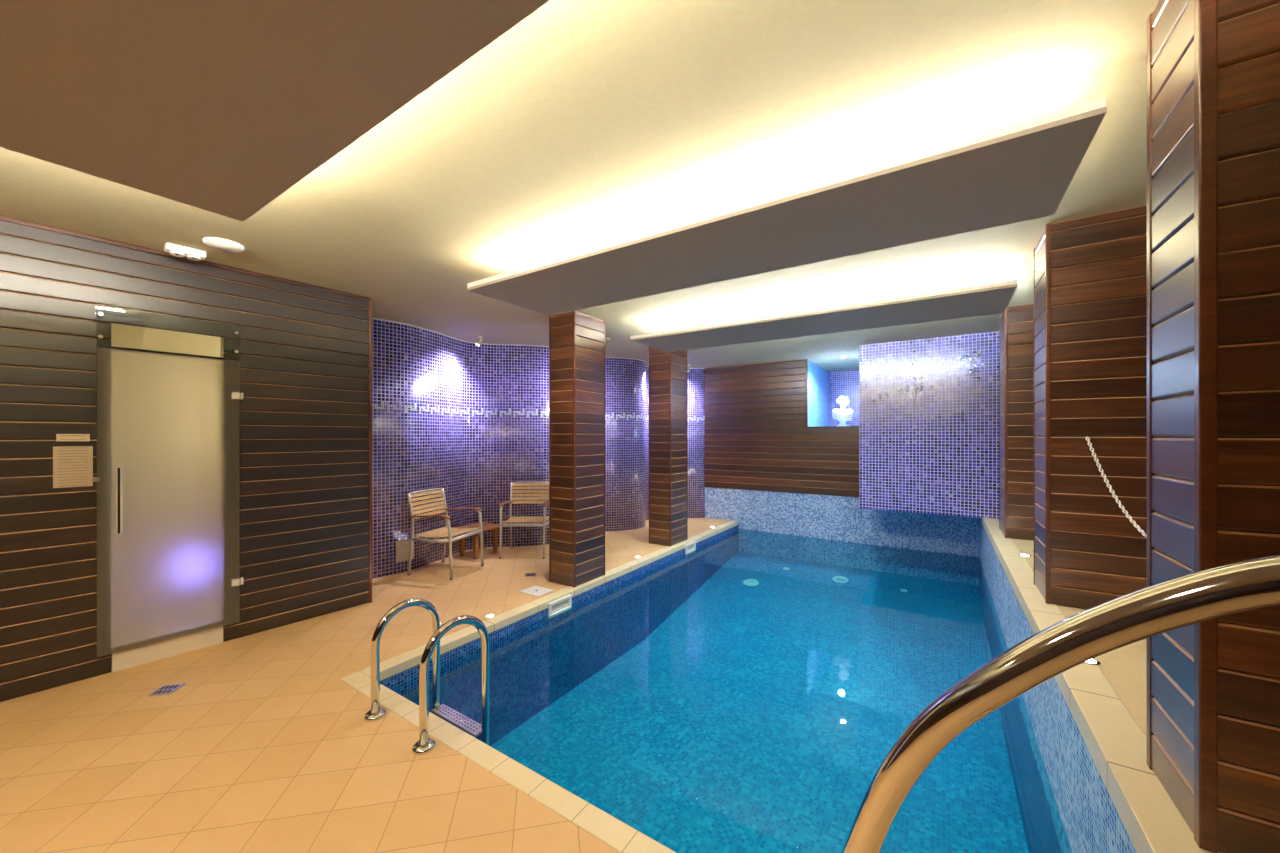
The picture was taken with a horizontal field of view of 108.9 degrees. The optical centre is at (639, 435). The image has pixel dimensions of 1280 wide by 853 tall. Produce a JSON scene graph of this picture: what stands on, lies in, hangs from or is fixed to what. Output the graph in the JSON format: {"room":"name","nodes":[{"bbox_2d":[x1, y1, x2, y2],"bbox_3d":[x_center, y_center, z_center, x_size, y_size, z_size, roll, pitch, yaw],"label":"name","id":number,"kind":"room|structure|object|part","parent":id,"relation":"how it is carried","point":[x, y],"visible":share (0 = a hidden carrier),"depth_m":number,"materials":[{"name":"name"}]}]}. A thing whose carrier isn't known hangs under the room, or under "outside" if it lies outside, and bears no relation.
{"room":"spa","nodes":[
{"label":"spa","id":0,"kind":"room"},
{"bbox_2d":[0,215,371,701],"bbox_3d":[-4.447,0.130,2.513,1.318,2.740,5.018,0,0,37],"label":"wall","id":1,"kind":"structure","parent":0,"point":[305,362],"depth_m":3.12,"materials":[{"name":"dark brown wood planks"}]},
{"bbox_2d":[53,446,92,487],"bbox_3d":[-3.440,0.186,2.775,0.004,0.247,0.152,0,0,37],"label":"notice sheet","id":2,"kind":"object","parent":1,"relation":"attached to","point":[72,465],"visible":1,"depth_m":2.77,"materials":[{"name":"white paper"}]},
{"bbox_2d":[56,434,89,440],"bbox_3d":[-3.440,0.010,2.774,0.006,0.044,0.128,0,0,37],"label":"plate","id":3,"kind":"object","parent":1,"relation":"attached to","point":[59,437],"visible":1,"depth_m":2.77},
{"bbox_2d":[92,302,243,656],"bbox_3d":[-3.158,0.273,3.104,0.087,2.205,0.718,0,0,38],"label":"door","id":4,"kind":"structure","parent":1,"relation":"in","point":[167,479],"depth_m":3.07,"materials":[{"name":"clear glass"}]},
{"bbox_3d":[-3.297,0.407,2.894,0.048,0.415,0.028,0,0,37],"label":"handle","id":5,"kind":"part","parent":4,"relation":"part of","materials":[{"name":"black metal"}]},
{"bbox_3d":[-3.169,-0.696,3.108,0.010,0.268,0.685,0,0,37],"label":"transom glass","id":6,"kind":"part","parent":4,"relation":"part of","materials":[{"name":"clear glass"}]},
{"bbox_2d":[0,518,731,852],"bbox_3d":[-0.498,1.560,3.244,7.600,0.120,10.670,0,0,33],"label":"floor","id":7,"kind":"structure","parent":0,"point":[263,747],"depth_m":2.17,"materials":[{"name":"tile"}]},
{"bbox_2d":[147,683,185,696],"bbox_3d":[-2.793,1.498,2.698,0.116,0.004,0.116,0,0,-12],"label":"floor drain","id":8,"kind":"object","parent":7,"relation":"on","point":[165,689],"visible":1,"depth_m":2.70,"materials":[{"name":"metal"}]},
{"bbox_2d":[111,626,222,671],"bbox_3d":[-3.227,1.421,3.138,0.104,0.158,0.531,0,0,37],"label":"threshold step","id":9,"kind":"structure","parent":7,"relation":"on","point":[141,655],"depth_m":3.08,"materials":[{"name":"white stone"}]},
{"bbox_2d":[364,598,488,754],"bbox_3d":[-1.138,1.569,2.462,0.562,1.276,0.439,0,0,33],"label":"pool ladder","id":10,"kind":"object","parent":7,"relation":"attached to","point":[424,745],"visible":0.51,"depth_m":2.47,"materials":[{"name":"metal"}]},
{"bbox_3d":[-1.321,1.569,2.597,0.042,1.276,0.397,0,0,33],"label":"handrail","id":11,"kind":"part","parent":10,"relation":"part of","materials":[{"name":"metal"}]},
{"bbox_3d":[-0.942,1.569,2.348,0.042,1.276,0.397,0,0,33],"label":"handrail","id":12,"kind":"part","parent":10,"relation":"part of","materials":[{"name":"metal"}]},
{"bbox_2d":[407,488,483,579],"bbox_3d":[-2.165,1.054,5.107,0.588,0.891,0.578,0,0,16],"label":"armchair","id":13,"kind":"object","parent":7,"relation":"on","point":[445,532],"visible":1,"depth_m":5.07,"materials":[{"name":"beige wood"}]},
{"bbox_3d":[-2.472,1.054,4.922,0.090,0.866,0.028,0,0,16],"label":"leg","id":14,"kind":"part","parent":13,"relation":"part of","materials":[{"name":"silver metal"}]},
{"bbox_3d":[-2.432,0.623,5.186,0.032,0.027,0.532,0,0,16],"label":"rail","id":15,"kind":"part","parent":13,"relation":"part of","materials":[{"name":"silver metal"}]},
{"bbox_3d":[-2.406,0.767,5.178,0.080,0.266,0.506,0,0,16],"label":"backrest","id":16,"kind":"part","parent":13,"relation":"part of","materials":[{"name":"brown wood"}]},
{"bbox_3d":[-2.241,0.858,4.854,0.520,0.051,0.048,0,0,16],"label":"armrest","id":17,"kind":"part","parent":13,"relation":"part of","materials":[{"name":"brown wood"}]},
{"bbox_3d":[-2.323,1.054,5.430,0.090,0.866,0.028,0,0,16],"label":"leg","id":18,"kind":"part","parent":13,"relation":"part of","materials":[{"name":"silver metal"}]},
{"bbox_3d":[-2.148,1.104,5.103,0.523,0.058,0.554,0,0,16],"label":"seat frame","id":19,"kind":"part","parent":13,"relation":"part of","materials":[{"name":"silver metal"}]},
{"bbox_3d":[-2.138,1.069,5.100,0.460,0.037,0.496,0,0,16],"label":"seat","id":20,"kind":"part","parent":13,"relation":"part of","materials":[{"name":"brown wood"}]},
{"bbox_3d":[-2.010,1.163,4.786,0.111,0.647,0.028,0,0,16],"label":"leg","id":21,"kind":"part","parent":13,"relation":"part of","materials":[{"name":"silver metal"}]},
{"bbox_3d":[-2.092,0.858,5.362,0.520,0.051,0.048,0,0,16],"label":"armrest","id":22,"kind":"part","parent":13,"relation":"part of","materials":[{"name":"brown wood"}]},
{"bbox_3d":[-1.861,1.163,5.294,0.111,0.647,0.028,0,0,16],"label":"leg","id":23,"kind":"part","parent":13,"relation":"part of","materials":[{"name":"silver metal"}]},
{"bbox_2d":[455,522,498,559],"bbox_3d":[-2.032,1.321,5.769,0.430,0.357,0.480,0,0,29],"label":"side table","id":24,"kind":"object","parent":7,"relation":"on","point":[486,526],"visible":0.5,"depth_m":5.71,"materials":[{"name":"brown wood"}]},
{"bbox_3d":[-2.212,1.333,5.692,0.044,0.335,0.044,0,0,29],"label":"leg","id":25,"kind":"part","parent":24,"relation":"part of","materials":[{"name":"brown wood"}]},
{"bbox_3d":[-2.003,1.333,5.575,0.044,0.335,0.044,0,0,29],"label":"leg","id":26,"kind":"part","parent":24,"relation":"part of","materials":[{"name":"brown wood"}]},
{"bbox_3d":[-2.061,1.333,5.963,0.044,0.335,0.044,0,0,29],"label":"leg","id":27,"kind":"part","parent":24,"relation":"part of","materials":[{"name":"brown wood"}]},
{"bbox_3d":[-1.851,1.333,5.845,0.044,0.335,0.044,0,0,29],"label":"leg","id":28,"kind":"part","parent":24,"relation":"part of","materials":[{"name":"brown wood"}]},
{"bbox_2d":[485,614,494,617],"bbox_3d":[-1.248,1.498,3.804,0.080,0.005,0.080,0,0,33],"label":"uplight","id":29,"kind":"object","parent":7,"relation":"on","point":[488,615],"visible":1,"depth_m":3.79,"materials":[{"name":"metal"}]},
{"bbox_2d":[499,481,548,558],"bbox_3d":[-1.450,1.054,5.870,0.578,0.891,0.588,0,0,-2],"label":"armchair","id":30,"kind":"object","parent":7,"relation":"on","point":[513,519],"visible":0.8,"depth_m":6.08,"materials":[{"name":"brown wood"}]},
{"bbox_3d":[-1.709,1.163,5.624,0.028,0.647,0.111,0,0,-2],"label":"leg","id":31,"kind":"part","parent":30,"relation":"part of","materials":[{"name":"silver metal"}]},
{"bbox_3d":[-1.715,0.858,5.865,0.048,0.051,0.520,0,0,-2],"label":"armrest","id":32,"kind":"part","parent":30,"relation":"part of","materials":[{"name":"brown wood"}]},
{"bbox_3d":[-1.722,1.054,6.106,0.028,0.866,0.090,0,0,-2],"label":"leg","id":33,"kind":"part","parent":30,"relation":"part of","materials":[{"name":"silver metal"}]},
{"bbox_3d":[-1.450,1.104,5.853,0.554,0.058,0.523,0,0,-2],"label":"seat frame","id":34,"kind":"part","parent":30,"relation":"part of","materials":[{"name":"silver metal"}]},
{"bbox_3d":[-1.450,1.069,5.842,0.496,0.037,0.460,0,0,-2],"label":"seat","id":35,"kind":"part","parent":30,"relation":"part of","materials":[{"name":"brown wood"}]},
{"bbox_3d":[-1.458,0.767,6.122,0.506,0.266,0.080,0,0,-2],"label":"backrest","id":36,"kind":"part","parent":30,"relation":"part of","materials":[{"name":"brown wood"}]},
{"bbox_3d":[-1.458,0.623,6.148,0.532,0.027,0.032,0,0,-2],"label":"rail","id":37,"kind":"part","parent":30,"relation":"part of","materials":[{"name":"silver metal"}]},
{"bbox_3d":[-1.179,1.163,5.639,0.028,0.647,0.111,0,0,-2],"label":"leg","id":38,"kind":"part","parent":30,"relation":"part of","materials":[{"name":"silver metal"}]},
{"bbox_2d":[525,573,535,576],"bbox_3d":[-1.181,1.498,4.933,0.116,0.004,0.116,0,0,-12],"label":"floor drain","id":39,"kind":"object","parent":7,"relation":"on","point":[526,574],"visible":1,"depth_m":4.94,"materials":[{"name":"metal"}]},
{"bbox_2d":[519,585,553,596],"bbox_3d":[-1.000,1.497,4.418,0.250,0.006,0.210,0,0,33],"label":"lid","id":40,"kind":"object","parent":7,"relation":"on","point":[537,591],"visible":1,"depth_m":4.40,"materials":[{"name":"white plastic"}]},
{"bbox_2d":[549,311,604,587],"bbox_3d":[-0.654,0.128,4.807,0.346,2.736,0.496,0,0,33],"label":"pillar","id":41,"kind":"structure","parent":7,"relation":"on","point":[576,339],"depth_m":4.63,"materials":[{"name":"brown wood"}]},
{"bbox_3d":[-0.919,0.128,4.698,0.022,2.736,0.022,0,0,33],"label":"corner trim","id":42,"kind":"part","parent":41,"relation":"part of","materials":[{"name":"brown wood"}]},
{"bbox_3d":[-0.649,0.128,4.520,0.022,2.736,0.022,0,0,33],"label":"corner trim","id":43,"kind":"part","parent":41,"relation":"part of","materials":[{"name":"brown wood"}]},
{"bbox_3d":[-0.388,0.128,4.916,0.022,2.736,0.022,0,0,33],"label":"corner trim","id":44,"kind":"part","parent":41,"relation":"part of","materials":[{"name":"brown wood"}]},
{"bbox_2d":[649,347,687,546],"bbox_3d":[0.404,0.128,6.481,0.351,2.736,0.496,0,0,33],"label":"pillar","id":45,"kind":"structure","parent":7,"relation":"on","point":[668,371],"depth_m":6.31,"materials":[{"name":"brown wood"}]},
{"bbox_3d":[0.136,0.128,6.374,0.022,2.736,0.022,0,0,33],"label":"corner trim","id":46,"kind":"part","parent":45,"relation":"part of","materials":[{"name":"brown wood"}]},
{"bbox_3d":[0.411,0.128,6.193,0.022,2.736,0.022,0,0,33],"label":"corner trim","id":47,"kind":"part","parent":45,"relation":"part of","materials":[{"name":"brown wood"}]},
{"bbox_3d":[0.672,0.128,6.589,0.022,2.736,0.022,0,0,33],"label":"corner trim","id":48,"kind":"part","parent":45,"relation":"part of","materials":[{"name":"brown wood"}]},
{"bbox_2d":[380,518,1136,852],"bbox_3d":[1.444,1.835,4.506,3.405,1.530,6.225,0,0,33],"label":"swimming pool","id":49,"kind":"object","parent":7,"relation":"in","point":[700,709],"visible":0.68,"depth_m":3.83,"materials":[{"name":"blue liquid"}]},
{"bbox_2d":[340,672,675,852],"bbox_3d":[-0.327,1.528,1.880,3.575,0.064,0.110,0,0,33],"label":"pool coping","id":50,"kind":"object","parent":49,"relation":"on","point":[613,832],"visible":0.74,"depth_m":1.99},
{"bbox_2d":[359,520,737,680],"bbox_3d":[-0.028,1.528,5.476,0.120,0.064,6.225,0,0,33],"label":"pool coping","id":51,"kind":"object","parent":49,"relation":"on","point":[395,665],"visible":0.76,"depth_m":3.92},
{"bbox_2d":[548,594,571,618],"bbox_3d":[-0.744,1.587,4.262,0.018,0.135,0.300,0,0,33],"label":"skimmer","id":52,"kind":"object","parent":49,"relation":"attached to","point":[561,605],"visible":1,"depth_m":4.25,"materials":[{"name":"white plastic"}]},
{"bbox_2d":[685,541,695,554],"bbox_3d":[0.719,1.587,6.484,0.018,0.135,0.300,0,0,33],"label":"skimmer","id":53,"kind":"object","parent":49,"relation":"attached to","point":[691,547],"visible":1,"depth_m":6.47,"materials":[{"name":"white plastic"}]},
{"bbox_2d":[743,579,758,586],"bbox_3d":[1.640,2.169,6.763,0.238,0.042,0.236,0,0,40],"label":"inlet","id":54,"kind":"object","parent":49,"relation":"on","point":[748,582],"visible":1,"depth_m":6.75,"materials":[{"name":"white plastic"}]},
{"bbox_2d":[832,576,848,582],"bbox_3d":[2.914,2.085,6.642,0.219,0.040,0.216,0,0,27],"label":"inlet","id":55,"kind":"object","parent":49,"relation":"on","point":[839,579],"visible":1,"depth_m":6.64,"materials":[{"name":"white plastic"}]},
{"bbox_2d":[841,555,1279,852],"bbox_3d":[0.613,0.796,0.483,0.922,1.407,0.108,0,0,37],"label":"stair handrail","id":56,"kind":"object","parent":7,"relation":"on","point":[1232,588],"visible":1,"depth_m":0.53,"materials":[{"name":"metal"}]},
{"bbox_2d":[372,318,704,578],"bbox_3d":[-1.196,0.129,6.650,6.032,2.742,0.640,0,0,-42],"label":"wall","id":57,"kind":"structure","parent":0,"point":[469,420],"depth_m":6.08,"materials":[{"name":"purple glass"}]},
{"bbox_2d":[395,539,413,561],"bbox_3d":[-2.590,1.256,5.035,0.026,0.228,0.200,0,0,34],"label":"air vent","id":58,"kind":"object","parent":57,"relation":"in","point":[398,550],"visible":0.74,"depth_m":5.01,"materials":[{"name":"metal"}]},
{"bbox_2d":[0,0,1158,372],"bbox_3d":[0.033,-1.290,4.050,7.600,0.100,12.600,0,0,33],"label":"ceiling","id":59,"kind":"structure","parent":0,"point":[584,124],"depth_m":2.00,"materials":[{"name":"paint"}]},
{"bbox_2d":[164,243,205,260],"bbox_3d":[-3.000,-1.211,3.018,0.090,0.058,0.190,0,0,37],"label":"emergency light","id":60,"kind":"object","parent":59,"relation":"attached to","point":[173,249],"visible":1,"depth_m":3.00,"materials":[{"name":"white plastic"}]},
{"bbox_2d":[202,237,243,252],"bbox_3d":[-2.682,-1.225,2.946,0.200,0.030,0.200,0,0,33],"label":"recessed light","id":61,"kind":"object","parent":59,"relation":"in","point":[221,244],"visible":1,"depth_m":2.91,"materials":[{"name":"white plastic"}]},
{"bbox_2d":[0,0,549,220],"bbox_3d":[-1.540,-1.135,-0.192,3.240,0.210,3.585,0,0,33],"label":"ceiling panel","id":62,"kind":"object","parent":59,"relation":"hanging from","point":[222,107],"visible":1,"depth_m":1.32,"materials":[{"name":"paint"}]},
{"bbox_2d":[476,336,482,345],"bbox_3d":[-2.001,-1.181,5.696,0.086,0.117,0.056,0,0,-11],"label":"ceiling spotlight","id":63,"kind":"object","parent":59,"relation":"attached to","point":[480,340],"visible":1,"depth_m":5.68,"materials":[{"name":"white plastic"}]},
{"bbox_2d":[605,338,610,346],"bbox_3d":[-0.410,-1.184,5.804,0.056,0.112,0.102,0,0,-37],"label":"ceiling spotlight","id":64,"kind":"object","parent":59,"relation":"attached to","point":[607,343],"visible":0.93,"depth_m":5.78,"materials":[{"name":"white plastic"}]},
{"bbox_2d":[467,96,1106,315],"bbox_3d":[0.354,-1.135,2.683,3.240,0.210,0.810,0,0,33],"label":"ceiling panel","id":65,"kind":"object","parent":59,"relation":"hanging from","point":[1023,170],"visible":1,"depth_m":2.18,"materials":[{"name":"paint"}]},
{"bbox_2d":[630,279,1016,351],"bbox_3d":[1.473,-1.135,4.382,3.240,0.210,0.820,0,0,33],"label":"ceiling panel","id":66,"kind":"object","parent":59,"relation":"hanging from","point":[990,298],"visible":1,"depth_m":4.04,"materials":[{"name":"paint"}]},
{"bbox_2d":[705,360,858,496],"bbox_3d":[2.325,-0.152,7.639,2.720,2.173,0.018,0,0,33],"label":"boards","id":67,"kind":"object","parent":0,"point":[728,434],"visible":0.82,"depth_m":7.70,"materials":[{"name":"brown wood"}]},
{"bbox_2d":[806,359,858,427],"bbox_3d":[3.088,-0.685,7.170,0.930,1.110,0.088,0,0,33],"label":"trim","id":68,"kind":"structure","parent":67,"relation":"attached to","point":[806,359],"depth_m":7.38,"materials":[{"name":"paint"}]},
{"bbox_2d":[808,360,858,426],"bbox_3d":[3.591,-0.690,7.915,0.910,1.100,1.830,0,0,33],"label":"wall niche","id":69,"kind":"object","parent":67,"relation":"in","point":[825,387],"visible":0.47,"depth_m":8.66,"materials":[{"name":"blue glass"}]},
{"bbox_2d":[832,396,852,425],"bbox_3d":[3.244,-0.394,7.309,0.314,0.484,0.194,0,0,13],"label":"bust","id":70,"kind":"object","parent":69,"relation":"on","point":[842,415],"visible":1,"depth_m":7.26,"materials":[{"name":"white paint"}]},
{"bbox_2d":[697,362,981,585],"bbox_3d":[3.217,0.505,7.066,5.400,3.490,0.001,0,0,33],"label":"wall","id":71,"kind":"structure","parent":0,"point":[828,529],"depth_m":7.07,"materials":[{"name":"blue tile"}]},
{"bbox_2d":[859,331,998,518],"bbox_3d":[4.737,-0.125,6.675,2.430,2.230,2.640,0,0,33],"label":"wall","id":72,"kind":"structure","parent":0,"point":[929,407],"depth_m":5.78,"materials":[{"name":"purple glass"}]},
{"bbox_2d":[998,519,1146,736],"bbox_3d":[3.168,1.301,2.919,1.120,0.638,5.640,0,0,33],"label":"deck","id":73,"kind":"object","parent":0,"point":[1124,668],"visible":0.11,"depth_m":1.92,"materials":[{"name":"beige tile"}]},
{"bbox_2d":[999,304,1033,539],"bbox_3d":[4.035,-0.130,4.341,0.941,2.220,0.496,0,0,33],"label":"pillar","id":74,"kind":"structure","parent":73,"relation":"on","point":[1016,324],"depth_m":4.34,"materials":[{"name":"brown wood"}]},
{"bbox_3d":[3.782,-0.130,4.792,0.022,2.220,0.022,0,0,33],"label":"corner trim","id":75,"kind":"part","parent":74,"relation":"part of","materials":[{"name":"brown wood"}]},
{"bbox_3d":[3.521,-0.130,4.396,0.022,2.220,0.022,0,0,33],"label":"corner trim","id":76,"kind":"part","parent":74,"relation":"part of","materials":[{"name":"brown wood"}]},
{"bbox_2d":[1034,205,1146,608],"bbox_3d":[2.883,-0.130,2.591,0.941,2.220,0.426,0,0,33],"label":"pillar","id":77,"kind":"structure","parent":73,"relation":"on","point":[1090,272],"depth_m":2.57,"materials":[{"name":"brown wood"}]},
{"bbox_3d":[2.611,-0.130,3.013,0.022,2.220,0.022,0,0,33],"label":"corner trim","id":78,"kind":"part","parent":77,"relation":"part of","materials":[{"name":"brown wood"}]},
{"bbox_3d":[2.388,-0.130,2.675,0.022,2.220,0.022,0,0,33],"label":"corner trim","id":79,"kind":"part","parent":77,"relation":"part of","materials":[{"name":"brown wood"}]},
{"bbox_2d":[1085,436,1146,537],"bbox_3d":[2.179,0.245,1.866,0.019,0.488,1.585,0,0,26],"label":"chain","id":80,"kind":"object","parent":77,"relation":"hanging from","point":[1087,438],"visible":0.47,"depth_m":2.32,"materials":[{"name":"white fabric"}]},
{"bbox_2d":[982,518,1218,852],"bbox_3d":[2.708,1.025,3.222,0.142,0.090,5.640,0,0,33],"label":"coping","id":81,"kind":"object","parent":73,"relation":"on","point":[1116,744],"visible":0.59,"depth_m":1.49},
{"bbox_2d":[1084,658,1100,664],"bbox_3d":[1.954,0.978,1.994,0.080,0.005,0.080,0,0,33],"label":"uplight","id":82,"kind":"object","parent":81,"relation":"on","point":[1093,661],"visible":0.41,"depth_m":1.97,"materials":[{"name":"metal"}]},
{"bbox_2d":[1147,0,1279,852],"bbox_3d":[1.813,-0.130,0.967,0.941,2.220,0.336,0,0,33],"label":"pillar","id":83,"kind":"structure","parent":73,"relation":"on","point":[1213,66],"depth_m":1.07,"materials":[{"name":"brown wood"}]},
{"bbox_3d":[1.517,-0.130,1.345,0.030,2.220,0.030,0,0,33],"label":"corner trim","id":84,"kind":"part","parent":83,"relation":"part of","materials":[{"name":"brown wood"}]},
{"bbox_3d":[1.349,-0.130,1.090,0.030,2.220,0.030,0,0,33],"label":"corner trim","id":85,"kind":"part","parent":83,"relation":"part of","materials":[{"name":"brown wood"}]}
]}

